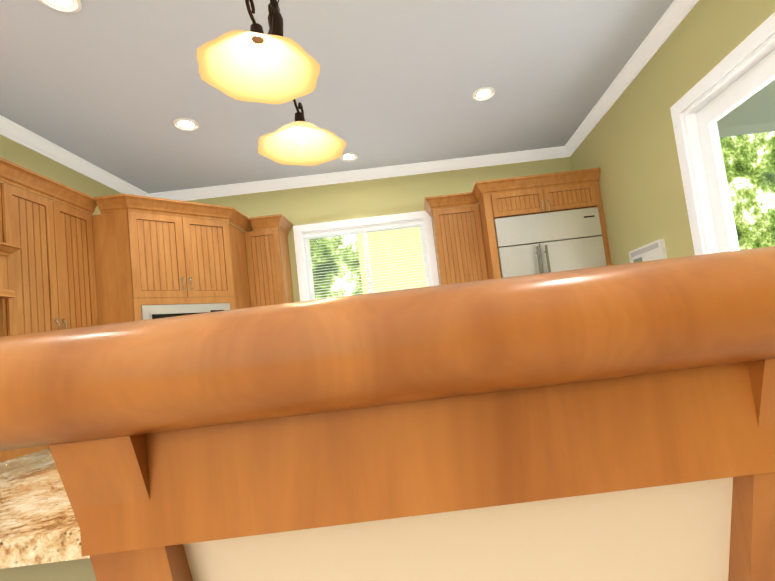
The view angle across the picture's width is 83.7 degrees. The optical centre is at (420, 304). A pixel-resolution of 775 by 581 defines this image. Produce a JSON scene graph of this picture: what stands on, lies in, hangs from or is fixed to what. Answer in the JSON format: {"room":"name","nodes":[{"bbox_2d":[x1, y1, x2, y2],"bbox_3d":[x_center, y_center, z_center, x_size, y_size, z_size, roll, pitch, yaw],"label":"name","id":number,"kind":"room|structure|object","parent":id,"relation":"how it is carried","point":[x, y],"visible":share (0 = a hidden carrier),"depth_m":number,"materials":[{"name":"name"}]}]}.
{"room":"kitchen","nodes":[
{"label":"kitchen","id":0,"kind":"room"},
{"bbox_2d":[0,134,125,214],"bbox_3d":[-3.252,-0.051,0.778,0.220,3.200,8.700,-7,-4,-1],"label":"wall","id":1,"kind":"structure","parent":0,"point":[24,156],"depth_m":3.86,"materials":[{"name":"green paint"}]},
{"bbox_2d":[0,242,21,299],"bbox_3d":[-2.998,-0.811,2.342,0.485,1.508,1.250,-7,-4,-1],"label":"wood range hood","id":2,"kind":"object","parent":1,"relation":"attached to","point":[6,249],"visible":1,"depth_m":2.84,"materials":[{"name":"brown wood"}]},
{"bbox_2d":[0,157,97,336],"bbox_3d":[-2.976,-0.288,3.317,0.425,1.302,0.907,-7,-4,-1],"label":"upper cabinet","id":3,"kind":"object","parent":1,"relation":"attached to","point":[51,273],"visible":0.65,"depth_m":3.28,"materials":[{"name":"brown wood"}]},
{"bbox_2d":[170,157,571,301],"bbox_3d":[-0.571,-0.018,5.248,5.620,3.200,0.220,-7,-4,-1],"label":"wall","id":4,"kind":"structure","parent":0,"point":[351,200],"depth_m":5.24,"materials":[{"name":"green paint"}]},
{"bbox_2d":[244,214,293,306],"bbox_3d":[-1.692,-0.312,4.945,0.456,1.302,0.425,-7,-4,-1],"label":"upper cabinet","id":5,"kind":"object","parent":4,"relation":"attached to","point":[269,267],"visible":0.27,"depth_m":4.83,"materials":[{"name":"brown wood"}]},
{"bbox_2d":[293,211,438,301],"bbox_3d":[-0.623,-0.316,5.232,1.685,1.440,0.211,-7,-4,-1],"label":"window","id":6,"kind":"structure","parent":4,"relation":"in","point":[304,234],"depth_m":5.21,"materials":[{"name":"white paint"}]},
{"bbox_2d":[424,192,488,284],"bbox_3d":[0.422,-0.560,4.964,0.604,1.302,0.425,-7,-4,-1],"label":"upper cabinet","id":7,"kind":"object","parent":4,"relation":"attached to","point":[459,245],"visible":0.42,"depth_m":4.84,"materials":[{"name":"brown wood"}]},
{"bbox_2d":[480,168,599,235],"bbox_3d":[1.293,-1.131,4.882,1.101,0.388,0.680,-7,-4,-1],"label":"upper cabinet","id":8,"kind":"object","parent":4,"relation":"attached to","point":[539,194],"depth_m":4.54,"materials":[{"name":"brown wood"}]},
{"bbox_2d":[0,0,774,193],"bbox_3d":[1.311,-2.245,1.060,9.800,0.120,8.920,-7,-4,-1],"label":"ceiling","id":9,"kind":"structure","parent":0,"point":[116,88],"depth_m":3.39,"materials":[{"name":"white paint"}]},
{"bbox_2d":[39,0,81,12],"bbox_3d":[-1.999,-1.683,2.380,0.203,0.012,0.203,-7,-4,-1],"label":"recessed light","id":10,"kind":"object","parent":9,"relation":"in","point":[65,6],"depth_m":2.43,"materials":[{"name":"white"}]},
{"bbox_2d":[172,118,199,130],"bbox_3d":[-2.048,-1.568,3.775,0.203,0.012,0.203,-7,-4,-1],"label":"recessed light","id":11,"kind":"object","parent":9,"relation":"in","point":[187,124],"depth_m":3.77,"materials":[{"name":"white"}]},
{"bbox_2d":[340,152,357,160],"bbox_3d":[-0.797,-1.635,4.804,0.203,0.012,0.203,-7,-4,-1],"label":"recessed light","id":12,"kind":"object","parent":9,"relation":"in","point":[349,156],"depth_m":4.80,"materials":[{"name":"white"}]},
{"bbox_2d":[472,87,494,100],"bbox_3d":[0.564,-1.871,3.849,0.203,0.012,0.203,-2,-6,-45],"label":"recessed light","id":13,"kind":"object","parent":9,"relation":"in","point":[484,93],"depth_m":3.84,"materials":[{"name":"white"}]},
{"bbox_2d":[570,0,774,264],"bbox_3d":[2.111,-0.481,3.376,0.220,3.200,3.585,-7,-4,-1],"label":"wall","id":14,"kind":"structure","parent":0,"point":[627,146],"depth_m":3.48,"materials":[{"name":"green paint"}]},
{"bbox_2d":[629,239,667,262],"bbox_3d":[1.983,-0.429,3.753,0.036,0.173,0.594,-7,-4,-1],"label":"thermostat","id":15,"kind":"object","parent":14,"relation":"attached to","point":[654,250],"visible":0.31,"depth_m":3.69,"materials":[{"name":"white plastic"}]},
{"bbox_2d":[670,12,774,254],"bbox_3d":[2.136,-0.240,2.557,0.240,2.590,1.140,-7,-4,-1],"label":"window frame","id":16,"kind":"structure","parent":14,"relation":"attached to","point":[741,73],"depth_m":2.96,"materials":[{"name":"white paint"}]},
{"bbox_3d":[1.698,1.032,0.803,9.800,0.100,8.920,-7,-4,-1],"label":"floor","id":17,"kind":"structure","parent":0,"visible":0},
{"bbox_2d":[0,445,48,462],"bbox_3d":[-2.689,1.172,2.315,0.635,0.884,1.245,-7,-4,-1],"label":"base cabinet","id":18,"kind":"object","parent":17,"relation":"on","point":[6,455],"depth_m":2.59,"materials":[{"name":"brown wood"}]},
{"bbox_2d":[0,448,96,580],"bbox_3d":[-0.088,0.805,1.778,1.896,0.920,2.550,-7,-4,-1],"label":"kitchen island","id":19,"kind":"object","parent":17,"relation":"on","point":[40,538],"visible":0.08,"depth_m":0.58,"materials":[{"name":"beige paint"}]},
{"bbox_2d":[92,194,256,324],"bbox_3d":[-2.467,0.418,4.403,1.289,2.650,1.392,-7,-4,-1],"label":"tall cabinet","id":20,"kind":"object","parent":17,"relation":"on","point":[153,259],"depth_m":3.97,"materials":[{"name":"brown wood"}]},
{"bbox_2d":[0,246,774,580],"bbox_3d":[0.077,0.582,0.525,0.542,1.148,0.678,-7,-4,-1],"label":"bar counter","id":21,"kind":"object","parent":17,"relation":"on","point":[604,424],"visible":1,"depth_m":0.27,"materials":[{"name":"brown wood"}]},
{"bbox_2d":[494,207,606,277],"bbox_3d":[1.449,0.183,4.729,1.087,2.250,0.758,-7,-4,-1],"label":"fridge","id":22,"kind":"object","parent":17,"relation":"on","point":[566,240],"visible":0.38,"depth_m":4.49,"materials":[{"name":"grey metal"}]},
{"label":"outside","id":23,"kind":"structure","parent":0,"visible":0},
{"bbox_2d":[309,131,774,299],"bbox_3d":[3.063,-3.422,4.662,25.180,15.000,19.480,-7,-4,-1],"label":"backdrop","id":24,"kind":"structure","parent":23,"point":[767,215],"depth_m":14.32,"materials":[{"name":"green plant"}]},
{"bbox_3d":[1.504,-0.941,-3.406,9.360,3.200,0.220,-7,-4,-1],"label":"wall","id":25,"kind":"structure","parent":0,"visible":0},
{"bbox_2d":[0,0,698,200],"bbox_3d":[1.324,-2.129,1.050,9.360,0.112,8.480,-7,-4,-1],"label":"crown molding","id":26,"kind":"structure","parent":25,"relation":"attached to","point":[670,21],"depth_m":4.92,"materials":[{"name":"white paint"}]}
]}

